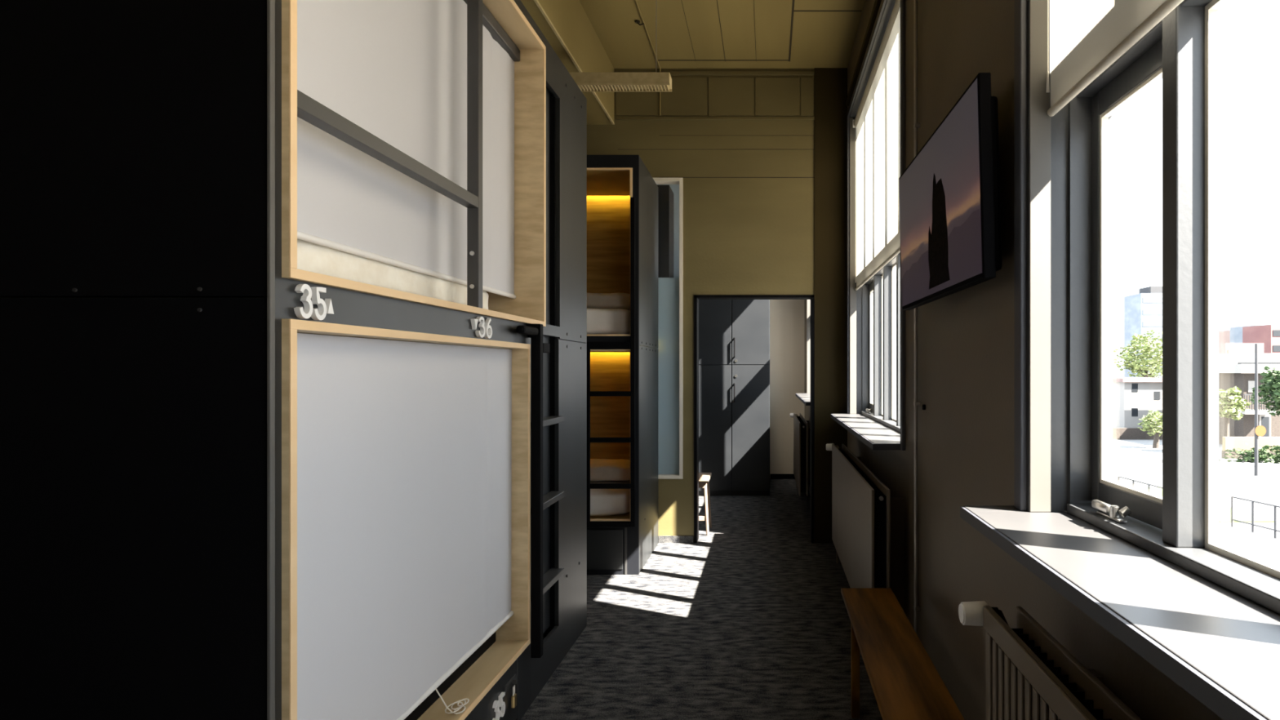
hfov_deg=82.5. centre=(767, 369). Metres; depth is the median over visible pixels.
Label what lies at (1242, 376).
house
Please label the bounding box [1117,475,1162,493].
railing
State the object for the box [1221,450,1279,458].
wall
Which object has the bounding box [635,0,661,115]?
conduit
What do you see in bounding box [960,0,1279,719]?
window
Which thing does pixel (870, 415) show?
window
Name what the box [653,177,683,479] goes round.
window
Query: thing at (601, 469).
pillow
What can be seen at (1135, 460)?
ground
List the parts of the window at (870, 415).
sill, casement sash, frame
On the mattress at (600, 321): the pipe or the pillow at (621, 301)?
the pillow at (621, 301)
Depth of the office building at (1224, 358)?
95.00 m
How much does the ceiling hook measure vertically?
0.035 m
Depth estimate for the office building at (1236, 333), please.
167.35 m
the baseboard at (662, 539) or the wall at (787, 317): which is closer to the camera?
the baseboard at (662, 539)
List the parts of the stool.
seat, leg, leg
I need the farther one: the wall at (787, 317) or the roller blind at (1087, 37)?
the wall at (787, 317)
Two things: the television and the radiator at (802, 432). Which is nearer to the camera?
the television
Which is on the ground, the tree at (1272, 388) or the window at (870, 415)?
the tree at (1272, 388)
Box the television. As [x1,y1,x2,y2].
[898,72,1002,310]
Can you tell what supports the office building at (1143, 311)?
on the ground
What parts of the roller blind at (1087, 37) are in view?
pull chain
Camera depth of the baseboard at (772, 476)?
9.79 m
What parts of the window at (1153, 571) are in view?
casing, sill, casement sash, frame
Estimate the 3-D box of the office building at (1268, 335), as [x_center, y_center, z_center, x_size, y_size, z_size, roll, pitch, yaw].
[110.223,-1.938,154.460,9.911,14.875,9.080,0,0,0]
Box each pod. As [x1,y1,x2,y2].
[0,0,586,719]
[586,155,657,574]
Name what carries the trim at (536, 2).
attached to the wall at (740, 142)
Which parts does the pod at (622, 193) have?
drawer, rail, foot rail, panel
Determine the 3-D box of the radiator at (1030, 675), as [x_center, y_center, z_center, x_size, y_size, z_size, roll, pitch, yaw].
[0.572,1.023,0.584,0.227,0.946,2.293,0,0,0]
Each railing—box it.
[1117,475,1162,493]
[1231,496,1279,538]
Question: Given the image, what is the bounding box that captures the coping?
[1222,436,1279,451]
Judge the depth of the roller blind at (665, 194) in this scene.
8.48 m
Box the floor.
[520,479,882,719]
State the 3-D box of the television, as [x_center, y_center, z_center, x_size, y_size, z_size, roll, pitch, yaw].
[0.618,-0.529,2.490,0.134,0.560,1.081,0,0,0]
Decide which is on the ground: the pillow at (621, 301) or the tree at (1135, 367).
the tree at (1135, 367)
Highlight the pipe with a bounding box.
[913,0,919,635]
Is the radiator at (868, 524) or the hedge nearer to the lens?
the radiator at (868, 524)
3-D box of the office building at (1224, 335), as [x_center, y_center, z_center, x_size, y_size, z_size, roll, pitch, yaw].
[113.873,-1.934,176.460,5.989,14.868,9.080,0,0,0]
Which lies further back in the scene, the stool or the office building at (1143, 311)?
the office building at (1143, 311)
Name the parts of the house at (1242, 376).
balcony railing, door, door glass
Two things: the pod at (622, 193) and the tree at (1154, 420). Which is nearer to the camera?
the pod at (622, 193)
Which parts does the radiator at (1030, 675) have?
thermostat knob, plate, plate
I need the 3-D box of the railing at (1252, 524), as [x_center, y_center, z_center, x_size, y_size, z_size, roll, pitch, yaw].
[16.429,4.963,23.750,0.069,1.075,2.616,0,0,-11]
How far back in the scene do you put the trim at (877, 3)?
4.97 m
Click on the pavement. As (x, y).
(1224, 512)
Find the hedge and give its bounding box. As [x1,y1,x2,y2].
[1218,442,1279,463]
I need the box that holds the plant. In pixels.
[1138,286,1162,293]
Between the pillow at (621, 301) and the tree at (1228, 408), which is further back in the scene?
the tree at (1228, 408)
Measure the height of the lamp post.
6.821 m
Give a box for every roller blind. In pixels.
[657,185,673,277]
[853,0,900,290]
[1045,0,1183,116]
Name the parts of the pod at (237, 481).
panel, guard rail, opening frame, opening frame, panel, pull cord, guard post, drawer, drawer, arm, arm, roof panel, panel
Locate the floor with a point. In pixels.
(749, 620)
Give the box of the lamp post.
[1253,343,1266,475]
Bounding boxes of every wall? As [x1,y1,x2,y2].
[586,68,814,542]
[657,184,804,473]
[804,0,1223,719]
[1112,427,1162,439]
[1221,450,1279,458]
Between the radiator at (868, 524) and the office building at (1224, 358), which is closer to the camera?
the radiator at (868, 524)
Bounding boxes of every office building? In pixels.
[1124,286,1162,377]
[1218,330,1230,343]
[1218,342,1263,353]
[1218,353,1279,364]
[1230,324,1262,342]
[1242,324,1279,353]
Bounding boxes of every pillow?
[586,293,630,311]
[590,458,630,481]
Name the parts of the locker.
door, door, door handle, door handle, door, door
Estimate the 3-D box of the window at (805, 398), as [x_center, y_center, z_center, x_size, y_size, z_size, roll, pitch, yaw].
[0.527,-0.739,7.997,0.343,2.162,2.506,0,0,0]
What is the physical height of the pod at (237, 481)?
3.080 m
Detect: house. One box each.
[1112,377,1162,427]
[1218,364,1279,444]
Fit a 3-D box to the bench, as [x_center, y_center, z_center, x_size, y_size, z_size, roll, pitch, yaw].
[0.449,1.250,2.515,0.229,0.500,1.530,0,0,0]
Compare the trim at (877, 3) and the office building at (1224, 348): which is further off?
the office building at (1224, 348)
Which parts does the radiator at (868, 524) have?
thermostat knob, plate, plate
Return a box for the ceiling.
[579,0,865,68]
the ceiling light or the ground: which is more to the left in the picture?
the ceiling light
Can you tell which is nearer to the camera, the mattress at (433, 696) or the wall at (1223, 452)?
the mattress at (433, 696)
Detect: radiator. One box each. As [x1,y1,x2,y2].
[790,413,810,496]
[826,443,904,611]
[958,600,1141,719]
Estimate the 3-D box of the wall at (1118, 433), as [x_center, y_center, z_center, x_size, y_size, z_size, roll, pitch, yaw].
[29.425,5.100,56.200,5.350,1.000,0.400,0,0,0]
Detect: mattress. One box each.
[297,239,488,309]
[404,631,495,719]
[586,307,630,334]
[590,480,630,516]
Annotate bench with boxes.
[840,587,964,719]
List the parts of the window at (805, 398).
sill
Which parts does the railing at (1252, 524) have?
post, post, post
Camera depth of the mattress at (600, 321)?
5.32 m
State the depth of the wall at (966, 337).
2.45 m
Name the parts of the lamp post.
post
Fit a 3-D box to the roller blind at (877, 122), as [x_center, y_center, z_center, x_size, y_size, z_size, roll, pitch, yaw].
[0.742,-1.373,4.821,0.066,1.429,2.374,0,0,0]
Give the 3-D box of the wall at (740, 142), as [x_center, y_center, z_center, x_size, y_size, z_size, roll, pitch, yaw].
[-1.157,-0.550,6.265,4.085,4.100,0.170,0,0,0]
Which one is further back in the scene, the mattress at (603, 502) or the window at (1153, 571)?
the mattress at (603, 502)
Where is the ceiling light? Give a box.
[568,0,671,91]
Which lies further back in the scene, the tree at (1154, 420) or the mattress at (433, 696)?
the tree at (1154, 420)
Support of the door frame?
in the wall at (740, 142)
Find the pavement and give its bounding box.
[1134,487,1274,522]
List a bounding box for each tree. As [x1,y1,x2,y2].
[1112,329,1162,377]
[1137,408,1162,448]
[1218,386,1251,450]
[1249,364,1279,416]
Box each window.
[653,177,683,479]
[795,299,810,405]
[831,0,905,450]
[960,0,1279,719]
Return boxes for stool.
[698,472,711,535]
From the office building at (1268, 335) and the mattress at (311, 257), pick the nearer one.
the mattress at (311, 257)
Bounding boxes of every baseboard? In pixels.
[658,535,693,542]
[769,473,795,479]
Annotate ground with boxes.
[895,381,1279,566]
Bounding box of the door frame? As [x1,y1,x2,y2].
[693,294,813,542]
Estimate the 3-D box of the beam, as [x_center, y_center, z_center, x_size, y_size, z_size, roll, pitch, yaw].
[-1.565,-2.357,2.300,0.470,0.485,7.800,0,0,0]
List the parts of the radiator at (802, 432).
plate, plate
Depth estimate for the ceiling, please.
5.53 m
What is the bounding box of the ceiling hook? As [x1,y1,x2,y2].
[635,19,644,25]
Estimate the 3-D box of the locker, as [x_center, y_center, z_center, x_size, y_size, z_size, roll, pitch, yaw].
[-0.478,0.125,9.108,1.003,2.750,1.344,0,0,0]
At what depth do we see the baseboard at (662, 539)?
6.19 m
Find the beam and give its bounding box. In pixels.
[520,0,613,124]
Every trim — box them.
[533,0,614,124]
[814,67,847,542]
[845,0,881,106]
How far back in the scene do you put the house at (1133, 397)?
60.01 m
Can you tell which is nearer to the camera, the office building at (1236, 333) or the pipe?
the pipe
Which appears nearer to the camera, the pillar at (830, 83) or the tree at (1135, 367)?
the pillar at (830, 83)
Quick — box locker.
[698,299,769,495]

